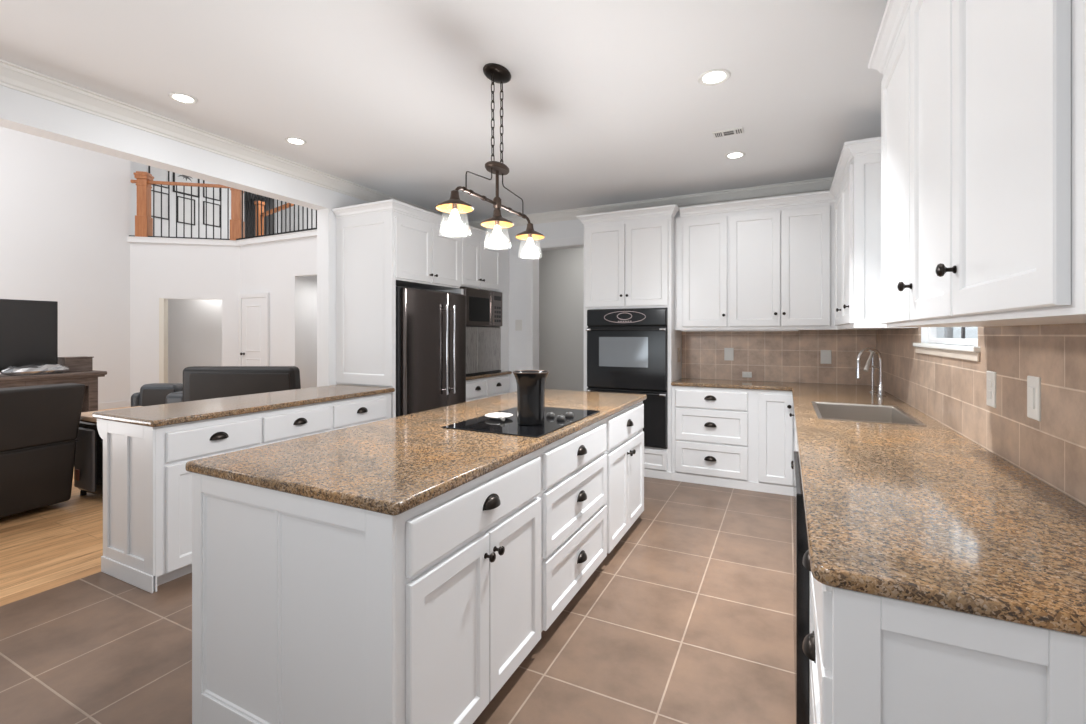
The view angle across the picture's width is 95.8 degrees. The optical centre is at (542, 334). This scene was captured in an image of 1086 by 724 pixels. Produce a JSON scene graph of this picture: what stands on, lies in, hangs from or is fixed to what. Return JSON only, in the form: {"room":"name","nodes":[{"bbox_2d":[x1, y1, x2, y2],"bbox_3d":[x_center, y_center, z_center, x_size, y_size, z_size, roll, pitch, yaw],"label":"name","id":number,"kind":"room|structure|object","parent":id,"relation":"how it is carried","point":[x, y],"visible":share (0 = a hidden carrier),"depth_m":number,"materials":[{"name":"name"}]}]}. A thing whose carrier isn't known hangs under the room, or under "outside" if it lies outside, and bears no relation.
{"room":"kitchen","nodes":[
{"label":"kitchen","id":0,"kind":"room"},
{"bbox_2d":[0,126,278,402],"bbox_3d":[-9.604,-1.538,8.430,2.550,5.800,13.000,0,0,26],"label":"wall","id":1,"kind":"structure","parent":0,"point":[65,208],"depth_m":8.58,"materials":[{"name":"white paint"}]},
{"bbox_2d":[98,400,130,409],"bbox_3d":[-9.553,1.302,5.638,0.015,0.120,8.040,0,0,26],"label":"baseboard","id":2,"kind":"structure","parent":1,"relation":"attached to","point":[118,404],"depth_m":9.02,"materials":[{"name":"white paint"}]},
{"bbox_2d":[148,166,168,188],"bbox_3d":[-9.217,-3.853,11.783,0.030,0.610,0.426,0,0,26],"label":"picture frame","id":3,"kind":"object","parent":1,"relation":"attached to","point":[158,174],"visible":0.39,"depth_m":11.79,"materials":[{"name":"white paper"}]},
{"bbox_2d":[151,190,167,219],"bbox_3d":[-9.217,-3.103,11.783,0.030,0.630,0.426,0,0,26],"label":"picture frame","id":4,"kind":"object","parent":1,"relation":"attached to","point":[157,195],"visible":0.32,"depth_m":11.79,"materials":[{"name":"white paper"}]},
{"bbox_2d":[177,196,194,224],"bbox_3d":[-8.955,-3.093,12.314,0.030,0.650,0.410,0,0,26],"label":"picture frame","id":5,"kind":"object","parent":1,"relation":"attached to","point":[179,198],"visible":0.96,"depth_m":12.32,"materials":[{"name":"white paper"}]},
{"bbox_2d":[173,172,199,197],"bbox_3d":[-8.952,-3.828,12.322,0.044,0.660,0.601,0,0,26],"label":"picture frame","id":6,"kind":"object","parent":1,"relation":"attached to","point":[177,177],"visible":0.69,"depth_m":12.31,"materials":[{"name":"white paper"}]},
{"bbox_2d":[179,175,192,180],"bbox_3d":[-8.965,-3.961,12.295,0.044,0.228,0.346,0,0,26],"label":"artwork","id":7,"kind":"object","parent":6,"relation":"attached to","point":[181,177],"depth_m":12.28,"materials":[{"name":"grey"}]},
{"bbox_2d":[203,201,219,226],"bbox_3d":[-8.681,-3.138,12.868,0.030,0.600,0.425,0,0,26],"label":"picture frame","id":8,"kind":"object","parent":1,"relation":"attached to","point":[209,205],"visible":0.86,"depth_m":12.86,"materials":[{"name":"white paper"}]},
{"bbox_2d":[203,180,219,200],"bbox_3d":[-8.681,-3.818,12.868,0.030,0.560,0.425,0,0,26],"label":"picture frame","id":9,"kind":"object","parent":1,"relation":"attached to","point":[209,189],"visible":0.46,"depth_m":12.85,"materials":[{"name":"white paper"}]},
{"bbox_2d":[0,85,328,209],"bbox_3d":[-3.381,-1.323,1.611,0.150,0.391,6.290,0,0,26],"label":"beam","id":10,"kind":"structure","parent":0,"point":[19,111],"depth_m":3.13,"materials":[{"name":"white paint"}]},
{"bbox_2d":[130,242,239,399],"bbox_3d":[-6.875,-0.183,9.498,1.873,3.090,0.120,0,0,-12],"label":"wall","id":11,"kind":"structure","parent":0,"point":[157,270],"depth_m":9.38,"materials":[{"name":"white paint"}]},
{"bbox_2d":[159,298,167,382],"bbox_3d":[-7.280,0.337,9.416,0.079,2.050,0.152,0,0,-12],"label":"trim","id":12,"kind":"structure","parent":11,"relation":"attached to","point":[163,303],"depth_m":9.35,"materials":[{"name":"beige paint"}]},
{"bbox_2d":[128,229,316,245],"bbox_3d":[-4.160,-1.778,8.534,7.274,0.100,0.928,0,0,17],"label":"trim","id":13,"kind":"structure","parent":11,"relation":"attached to","point":[309,232],"depth_m":9.29,"materials":[{"name":"white paint"}]},
{"bbox_2d":[168,299,221,383],"bbox_3d":[-7.121,-0.088,10.662,4.120,2.900,0.100,0,0,-12],"label":"wall","id":14,"kind":"structure","parent":0,"point":[194,325],"depth_m":10.53,"materials":[{"name":"white paint"}]},
{"bbox_2d":[127,235,316,245],"bbox_3d":[-4.596,-1.778,10.356,9.780,0.100,4.907,0,0,26],"label":"floor","id":15,"kind":"structure","parent":0,"point":[316,235],"depth_m":9.25,"materials":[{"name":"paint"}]},
{"bbox_2d":[129,171,316,239],"bbox_3d":[-4.219,-2.446,8.668,7.195,1.235,1.098,0,0,17],"label":"loft railing","id":16,"kind":"object","parent":15,"relation":"on","point":[144,224],"visible":0.55,"depth_m":9.39,"materials":[{"name":"orange wood"}]},
{"bbox_2d":[254,201,293,235],"bbox_3d":[-6.691,-2.598,12.233,1.360,1.540,0.200,0,0,26],"label":"stair rail","id":17,"kind":"object","parent":15,"relation":"on","point":[255,202],"visible":0.38,"depth_m":12.41,"materials":[{"name":"orange wood"}]},
{"bbox_2d":[244,191,272,236],"bbox_3d":[-8.861,-3.083,14.477,1.480,2.710,1.300,0,0,26],"label":"wall","id":18,"kind":"structure","parent":0,"point":[255,195],"depth_m":14.85,"materials":[{"name":"grey paint"}]},
{"bbox_2d":[240,236,316,382],"bbox_3d":[-3.329,-0.183,8.406,5.780,3.090,0.120,0,0,26],"label":"wall","id":19,"kind":"structure","parent":0,"point":[277,268],"depth_m":9.07,"materials":[{"name":"white paint"}]},
{"bbox_2d":[238,293,269,365],"bbox_3d":[-5.558,0.292,9.381,0.880,2.140,0.108,0,0,26],"label":"door","id":20,"kind":"structure","parent":19,"relation":"in","point":[254,308],"depth_m":9.38,"materials":[{"name":"white paint"}]},
{"bbox_2d":[279,200,315,232],"bbox_3d":[-3.486,-3.133,12.489,9.680,2.610,0.100,0,0,26],"label":"wall","id":21,"kind":"structure","parent":0,"point":[283,202],"depth_m":14.25,"materials":[{"name":"white paint"}]},
{"bbox_2d":[301,275,316,388],"bbox_3d":[-2.468,-0.138,8.455,4.280,3.000,0.730,0,0,26],"label":"wall niche","id":22,"kind":"object","parent":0,"point":[308,283],"visible":0.11,"depth_m":9.18,"materials":[{"name":"white paint"}]},
{"bbox_2d":[317,190,369,386],"bbox_3d":[-1.498,-0.078,5.420,0.150,2.880,2.210,0,0,26],"label":"wall","id":23,"kind":"structure","parent":0,"point":[326,219],"depth_m":4.43,"materials":[{"name":"white paint"}]},
{"bbox_2d":[0,59,833,229],"bbox_3d":[-0.890,-1.348,1.528,4.390,0.100,8.350,0,0,26],"label":"crown molding","id":24,"kind":"structure","parent":23,"relation":"attached to","point":[12,76],"depth_m":3.75,"materials":[{"name":"beige paint"}]},
{"bbox_2d":[0,406,795,723],"bbox_3d":[-4.375,1.392,5.399,14.370,0.060,12.200,0,0,26],"label":"floor","id":25,"kind":"structure","parent":0,"point":[688,618],"depth_m":2.26,"materials":[{"name":"brown tile"}]},
{"bbox_2d":[0,383,85,517],"bbox_3d":[-4.248,0.879,3.667,1.134,0.965,0.988,0,0,26],"label":"recliner","id":26,"kind":"object","parent":25,"relation":"on","point":[39,424],"visible":1,"depth_m":3.66,"materials":[{"name":"brown leather"}]},
{"bbox_2d":[0,370,106,411],"bbox_3d":[-6.817,0.922,5.864,0.580,0.820,2.370,0,0,26],"label":"tv console","id":27,"kind":"object","parent":25,"relation":"on","point":[89,379],"visible":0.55,"depth_m":6.47,"materials":[{"name":"brown wood"}]},
{"bbox_2d":[0,299,57,371],"bbox_3d":[-6.834,0.037,5.942,0.280,0.950,1.434,0,0,26],"label":"television","id":28,"kind":"object","parent":27,"relation":"on","point":[28,328],"visible":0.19,"depth_m":6.32,"materials":[{"name":"black plastic"}]},
{"bbox_2d":[1,364,69,375],"bbox_3d":[-6.433,0.450,6.236,0.184,0.122,0.636,0,0,26],"label":"garland","id":29,"kind":"object","parent":27,"relation":"on","point":[58,368],"visible":1,"depth_m":6.17,"materials":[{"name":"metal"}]},
{"bbox_2d":[58,356,93,371],"bbox_3d":[-6.421,0.412,6.733,0.260,0.200,0.310,0,0,26],"label":"media box","id":30,"kind":"object","parent":27,"relation":"on","point":[78,363],"visible":0.8,"depth_m":6.67,"materials":[{"name":"brown wood"}]},
{"bbox_2d":[74,406,142,496],"bbox_3d":[-3.574,1.017,4.210,0.700,0.690,0.520,0,0,26],"label":"side table","id":31,"kind":"object","parent":25,"relation":"on","point":[88,464],"visible":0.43,"depth_m":4.03,"materials":[{"name":"black wood"}]},
{"bbox_2d":[131,383,182,406],"bbox_3d":[-5.143,1.012,6.854,0.719,0.700,0.843,0,0,1],"label":"armchair","id":32,"kind":"object","parent":25,"relation":"on","point":[151,394],"visible":0.28,"depth_m":6.45,"materials":[{"name":"grey fabric"}]},
{"bbox_2d":[97,412,260,592],"bbox_3d":[-2.176,0.925,2.971,0.659,0.873,0.602,0,0,26],"label":"base cabinet","id":33,"kind":"object","parent":25,"relation":"on","point":[147,485],"visible":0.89,"depth_m":2.70,"materials":[{"name":"white paint"}]},
{"bbox_2d":[92,384,394,426],"bbox_3d":[-1.935,0.469,3.488,0.660,0.035,1.762,0,0,26],"label":"countertop","id":34,"kind":"structure","parent":33,"relation":"on","point":[189,411],"depth_m":3.15,"materials":[{"name":"brown stone"}]},
{"bbox_2d":[166,366,300,403],"bbox_3d":[-3.613,0.875,6.224,1.806,0.975,0.934,0,0,-1],"label":"sofa","id":35,"kind":"object","parent":25,"relation":"on","point":[199,382],"visible":0.25,"depth_m":5.77,"materials":[{"name":"black leather"}]},
{"bbox_2d":[261,401,330,445],"bbox_3d":[-1.887,0.925,3.463,0.577,0.873,0.535,0,0,26],"label":"base cabinet","id":36,"kind":"object","parent":25,"relation":"on","point":[283,424],"visible":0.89,"depth_m":3.31,"materials":[{"name":"white paint"}]},
{"bbox_2d":[331,392,390,430],"bbox_3d":[-1.633,0.925,3.976,0.577,0.873,0.610,0,0,26],"label":"base cabinet","id":37,"kind":"object","parent":25,"relation":"on","point":[350,412],"visible":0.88,"depth_m":3.82,"materials":[{"name":"white paint"}]},
{"bbox_2d":[192,449,540,723],"bbox_3d":[-0.594,0.922,1.896,0.971,0.880,0.888,0,0,26],"label":"base cabinet","id":38,"kind":"object","parent":25,"relation":"on","point":[305,610],"visible":0.94,"depth_m":1.54,"materials":[{"name":"white paint"}]},
{"bbox_2d":[185,389,646,515],"bbox_3d":[-0.244,0.465,2.677,0.975,0.035,2.618,0,0,26],"label":"countertop","id":39,"kind":"structure","parent":38,"relation":"on","point":[394,466],"depth_m":1.81,"materials":[{"name":"brown stone"}]},
{"bbox_2d":[442,407,599,437],"bbox_3d":[-0.075,0.431,2.581,0.513,0.031,0.800,0,0,26],"label":"cooktop","id":40,"kind":"object","parent":39,"relation":"in","point":[555,418],"visible":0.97,"depth_m":2.42,"materials":[{"name":"black glass"}]},
{"bbox_2d":[485,413,512,420],"bbox_3d":[-0.229,0.427,2.557,0.161,0.028,0.168,0,0,26],"label":"spoon rest","id":41,"kind":"object","parent":40,"relation":"on","point":[497,416],"visible":1,"depth_m":2.59,"materials":[{"name":"white ceramic"}]},
{"bbox_2d":[513,370,548,425],"bbox_3d":[-0.059,0.312,2.425,0.181,0.257,0.181,0,0,1],"label":"utensil crock","id":42,"kind":"object","parent":40,"relation":"on","point":[530,383],"visible":1,"depth_m":2.36,"materials":[{"name":"black metal"}]},
{"bbox_2d":[332,199,463,417],"bbox_3d":[-1.341,0.117,4.746,0.725,2.490,1.089,0,0,26],"label":"tall cabinet","id":43,"kind":"object","parent":25,"relation":"on","point":[382,246],"visible":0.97,"depth_m":4.35,"materials":[{"name":"white paint"}]},
{"bbox_2d":[396,286,465,416],"bbox_3d":[-1.280,0.472,4.769,0.758,1.780,0.915,0,0,26],"label":"refrigerator","id":44,"kind":"object","parent":25,"relation":"on","point":[430,324],"visible":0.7,"depth_m":4.49,"materials":[{"name":"black metal"}]},
{"bbox_2d":[466,374,508,401],"bbox_3d":[-0.891,0.922,5.659,0.707,0.880,0.935,0,0,26],"label":"base cabinet","id":45,"kind":"object","parent":25,"relation":"on","point":[476,389],"visible":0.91,"depth_m":5.47,"materials":[{"name":"white paint"}]},
{"bbox_2d":[466,371,511,379],"bbox_3d":[-0.894,0.465,5.659,0.690,0.035,0.939,0,0,26],"label":"countertop","id":46,"kind":"structure","parent":45,"relation":"on","point":[503,372],"depth_m":5.46,"materials":[{"name":"brown stone"}]},
{"bbox_2d":[466,326,500,375],"bbox_3d":[-0.943,0.180,5.577,0.646,0.528,0.740,0,0,26],"label":"appliance garage","id":47,"kind":"object","parent":46,"relation":"on","point":[483,344],"visible":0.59,"depth_m":5.42,"materials":[{"name":"white wood"}]},
{"bbox_2d":[460,224,508,371],"bbox_3d":[-0.902,-0.342,5.625,0.717,1.572,1.004,0,0,26],"label":"upper cabinet","id":48,"kind":"object","parent":46,"relation":"on","point":[481,267],"visible":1,"depth_m":5.50,"materials":[{"name":"white paint"}]},
{"bbox_2d":[441,287,501,326],"bbox_3d":[-0.823,-0.290,5.517,0.434,0.405,0.742,0,0,26],"label":"microwave","id":49,"kind":"object","parent":48,"relation":"in","point":[483,307],"visible":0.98,"depth_m":5.38,"materials":[{"name":"black metal"}]},
{"bbox_2d":[540,419,606,631],"bbox_3d":[-0.208,0.922,2.673,0.947,0.880,0.848,0,0,26],"label":"base cabinet","id":50,"kind":"object","parent":25,"relation":"on","point":[573,495],"visible":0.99,"depth_m":2.38,"materials":[{"name":"white paint"}]},
{"bbox_2d":[605,401,643,552],"bbox_3d":[0.171,0.922,3.428,0.958,0.880,0.842,0,0,26],"label":"base cabinet","id":51,"kind":"object","parent":25,"relation":"on","point":[625,433],"visible":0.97,"depth_m":3.16,"materials":[{"name":"white paint"}]},
{"bbox_2d":[576,204,681,479],"bbox_3d":[0.904,0.085,4.979,0.992,2.555,0.562,0,0,26],"label":"tall cabinet","id":52,"kind":"object","parent":25,"relation":"on","point":[629,254],"visible":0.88,"depth_m":4.72,"materials":[{"name":"white paint"}]},
{"bbox_2d":[586,308,667,448],"bbox_3d":[0.884,0.413,4.926,0.792,1.321,0.544,0,0,26],"label":"wall oven","id":53,"kind":"object","parent":52,"relation":"in","point":[627,349],"visible":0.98,"depth_m":4.69,"materials":[{"name":"black metal"}]},
{"bbox_2d":[671,386,748,489],"bbox_3d":[1.601,0.922,4.637,0.670,0.880,0.547,0,0,26],"label":"base cabinet","id":54,"kind":"object","parent":25,"relation":"on","point":[710,426],"visible":0.99,"depth_m":4.41,"materials":[{"name":"white paint"}]},
{"bbox_2d":[749,389,793,495],"bbox_3d":[2.065,0.922,4.402,0.370,0.880,0.558,0,0,26],"label":"base cabinet","id":55,"kind":"object","parent":25,"relation":"on","point":[771,427],"visible":0.96,"depth_m":4.20,"materials":[{"name":"white paint"}]},
{"bbox_2d":[789,413,795,450],"bbox_3d":[2.216,0.922,3.656,0.678,0.880,0.720,0,0,26],"label":"base cabinet","id":56,"kind":"object","parent":25,"relation":"on","point":[790,414],"visible":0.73,"depth_m":4.01,"materials":[{"name":"white paint"}]},
{"bbox_2d":[791,436,797,468],"bbox_3d":[1.714,0.922,2.640,0.678,0.880,1.548,0,0,26],"label":"base cabinet","id":57,"kind":"object","parent":25,"relation":"on","point":[792,462],"visible":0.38,"depth_m":2.81,"materials":[{"name":"white paint"}]},
{"bbox_2d":[671,378,1085,636],"bbox_3d":[1.264,0.464,2.837,1.662,0.033,4.067,0,0,26],"label":"countertop","id":58,"kind":"structure","parent":57,"relation":"on","point":[928,515],"depth_m":1.19,"materials":[{"name":"brown stone"}]},
{"bbox_2d":[812,401,925,425],"bbox_3d":[1.814,0.544,2.807,0.459,0.203,0.724,0,0,26],"label":"sink","id":59,"kind":"object","parent":58,"relation":"in","point":[886,414],"visible":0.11,"depth_m":3.07,"materials":[{"name":"silver metal"}]},
{"bbox_2d":[855,347,885,395],"bbox_3d":[2.438,0.271,3.620,0.387,0.352,0.166,0,0,-43],"label":"faucet","id":60,"kind":"object","parent":58,"relation":"on","point":[880,392],"visible":1,"depth_m":3.55,"materials":[{"name":"silver metal"}]},
{"bbox_2d":[794,451,809,723],"bbox_3d":[1.175,0.928,1.683,0.555,0.868,0.636,0,0,26],"label":"dishwasher","id":61,"kind":"object","parent":25,"relation":"on","point":[801,574],"visible":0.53,"depth_m":1.52,"materials":[{"name":"black metal"}]},
{"bbox_2d":[802,550,1085,723],"bbox_3d":[0.951,0.922,1.085,0.667,0.880,0.623,0,0,26],"label":"base cabinet","id":62,"kind":"object","parent":25,"relation":"on","point":[874,659],"visible":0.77,"depth_m":0.88,"materials":[{"name":"white paint"}]},
{"bbox_2d":[0,0,887,221],"bbox_3d":[-0.803,-1.458,1.568,4.570,0.120,8.500,0,0,26],"label":"ceiling","id":63,"kind":"structure","parent":0,"point":[605,102],"depth_m":2.68,"materials":[{"name":"white paint"}]},
{"bbox_2d":[168,92,197,104],"bbox_3d":[-2.131,-1.394,2.905,0.140,0.008,0.140,0,0,26],"label":"recessed light","id":64,"kind":"object","parent":63,"relation":"in","point":[183,98],"visible":1,"depth_m":2.90,"materials":[{"name":"white plastic"}]},
{"bbox_2d":[285,137,305,144],"bbox_3d":[-1.789,-1.394,3.551,0.140,0.008,0.140,0,0,26],"label":"recessed light","id":65,"kind":"object","parent":63,"relation":"in","point":[292,140],"visible":1,"depth_m":3.54,"materials":[{"name":"white plastic"}]},
{"bbox_2d":[436,63,544,255],"bbox_3d":[-0.244,-0.929,2.620,0.176,0.938,0.926,0,0,26],"label":"pendant light","id":66,"kind":"object","parent":63,"relation":"hanging from","point":[497,73],"visible":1,"depth_m":2.59,"materials":[{"name":"black metal"}]},
{"bbox_2d":[452,204,457,209],"bbox_3d":[-0.410,-0.594,2.284,0.026,0.032,0.025,0,0,26],"label":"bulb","id":67,"kind":"object","parent":66,"relation":"attached to","point":[454,206],"depth_m":2.27,"materials":[{"name":"white glass"}]},
{"bbox_2d":[698,69,730,85],"bbox_3d":[0.930,-1.394,2.669,0.170,0.008,0.170,0,0,26],"label":"recessed light","id":68,"kind":"object","parent":63,"relation":"in","point":[719,76],"visible":1,"depth_m":2.66,"materials":[{"name":"white plastic"}]},
{"bbox_2d":[712,127,743,137],"bbox_3d":[1.280,-1.393,3.394,0.195,0.010,0.100,0,0,26],"label":"ceiling vent","id":69,"kind":"object","parent":63,"relation":"in","point":[734,131],"visible":1,"depth_m":3.38,"materials":[{"name":"white plastic"}]},
{"bbox_2d":[725,152,744,158],"bbox_3d":[1.500,-1.394,3.832,0.150,0.008,0.150,0,0,26],"label":"recessed light","id":70,"kind":"object","parent":63,"relation":"in","point":[733,155],"visible":1,"depth_m":3.83,"materials":[{"name":"white plastic"}]},
{"bbox_2d":[539,247,583,390],"bbox_3d":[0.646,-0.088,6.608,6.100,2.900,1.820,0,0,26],"label":"doorway","id":71,"kind":"structure","parent":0,"point":[561,271],"depth_m":7.67,"materials":[{"name":"grey paint"}]},
{"bbox_2d":[484,210,679,392],"bbox_3d":[0.994,-0.018,5.338,4.390,2.760,0.150,0,0,26],"label":"wall","id":72,"kind":"structure","parent":0,"point":[570,228],"depth_m":5.88,"materials":[{"name":"white paint"}]},
{"bbox_2d":[515,320,521,330],"bbox_3d":[-0.293,-0.108,5.883,0.090,0.130,0.012,0,0,26],"label":"light switch","id":73,"kind":"object","parent":72,"relation":"attached to","point":[518,323],"visible":1,"depth_m":5.88,"materials":[{"name":"white plastic"}]},
{"bbox_2d":[526,236,583,369],"bbox_3d":[0.221,0.133,5.715,0.860,2.458,0.178,0,0,26],"label":"trim","id":74,"kind":"structure","parent":72,"relation":"attached to","point":[532,257],"depth_m":5.81,"materials":[{"name":"white paint"}]},
{"bbox_2d":[674,202,727,329],"bbox_3d":[1.547,-0.616,4.734,0.487,1.155,0.432,0,0,26],"label":"upper cabinet","id":75,"kind":"object","parent":72,"relation":"attached to","point":[700,231],"visible":1,"depth_m":4.58,"materials":[{"name":"white paint"}]},
{"bbox_2d":[681,191,836,330],"bbox_3d":[1.954,-0.610,4.532,1.285,1.167,0.432,0,0,26],"label":"upper cabinet","id":76,"kind":"object","parent":72,"relation":"attached to","point":[781,249],"visible":1,"depth_m":4.27,"materials":[{"name":"white paint"}]},
{"bbox_2d":[682,330,875,385],"bbox_3d":[2.175,0.207,4.663,1.675,0.510,0.012,0,0,26],"label":"backsplash","id":77,"kind":"structure","parent":72,"relation":"attached to","point":[778,356],"depth_m":4.62,"materials":[{"name":"tile"}]},
{"bbox_2d":[724,348,733,360],"bbox_3d":[1.827,0.197,4.822,0.085,0.125,0.011,0,0,26],"label":"wall outlet","id":78,"kind":"object","parent":77,"relation":"attached to","point":[728,352],"visible":1,"depth_m":4.82,"materials":[{"name":"white plastic"}]},
{"bbox_2d":[742,372,751,377],"bbox_3d":[1.974,0.392,4.749,0.085,0.055,0.012,0,0,26],"label":"wall outlet","id":79,"kind":"object","parent":77,"relation":"attached to","point":[744,374],"visible":1,"depth_m":4.75,"materials":[{"name":"white plastic"}]},
{"bbox_2d":[821,350,830,363],"bbox_3d":[2.570,0.207,4.456,0.085,0.125,0.010,0,0,26],"label":"wall outlet","id":80,"kind":"object","parent":77,"relation":"attached to","point":[825,354],"visible":1,"depth_m":4.45,"materials":[{"name":"white plastic"}]},
{"bbox_2d":[921,327,969,345],"bbox_3d":[1.178,-0.018,0.589,0.150,2.760,8.500,0,0,26],"label":"wall","id":81,"kind":"structure","parent":0,"point":[924,330],"depth_m":2.90,"materials":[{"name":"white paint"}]},
{"bbox_2d":[830,137,917,329],"bbox_3d":[2.398,-0.616,3.671,0.389,1.155,1.584,0,0,26],"label":"upper cabinet","id":82,"kind":"object","parent":81,"relation":"attached to","point":[856,183],"visible":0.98,"depth_m":3.06,"materials":[{"name":"white paint"}]},
{"bbox_2d":[913,327,979,361],"bbox_3d":[2.049,-0.388,2.445,0.135,1.000,1.060,0,0,26],"label":"window","id":83,"kind":"structure","parent":81,"relation":"in","point":[935,334],"depth_m":2.42,"materials":[{"name":"white paint"}]},
{"bbox_2d":[868,0,1085,326],"bbox_3d":[1.245,-0.611,1.340,0.390,1.164,1.679,0,0,26],"label":"upper cabinet","id":84,"kind":"object","parent":81,"relation":"attached to","point":[983,102],"visible":1,"depth_m":1.04,"materials":[{"name":"white paint"}]},
{"bbox_2d":[876,323,1085,505],"bbox_3d":[1.978,0.207,2.390,0.012,0.510,4.238,0,0,26],"label":"backsplash","id":85,"kind":"structure","parent":81,"relation":"attached to","point":[951,391],"depth_m":1.72,"materials":[{"name":"tile"}]},
{"bbox_2d":[986,371,995,407],"bbox_3d":[1.713,0.210,1.877,0.010,0.135,0.080,0,0,26],"label":"wall outlet","id":86,"kind":"object","parent":85,"relation":"attached to","point":[990,375],"visible":1,"depth_m":1.86,"materials":[{"name":"white plastic"}]},
{"bbox_2d":[988,379,990,398],"bbox_3d":[1.710,0.210,1.879,0.004,0.074,0.032,0,0,26],"label":"socket","id":87,"kind":"object","parent":86,"relation":"attached to","point":[989,380],"depth_m":1.88,"materials":[{"name":"white plastic"}]},
{"bbox_2d":[1027,376,1040,420],"bbox_3d":[1.553,0.202,1.556,0.011,0.135,0.080,0,0,26],"label":"light switch","id":88,"kind":"object","parent":85,"relation":"attached to","point":[1033,383],"visible":1,"depth_m":1.54,"materials":[{"name":"white plastic"}]},
{"label":"outside","id":89,"kind":"structure","parent":0,"visible":0},
{"bbox_2d":[953,327,977,338],"bbox_3d":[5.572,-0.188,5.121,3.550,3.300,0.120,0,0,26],"label":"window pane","id":90,"kind":"structure","parent":89,"point":[970,332],"depth_m":5.47,"materials":[{"name":"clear glass"}]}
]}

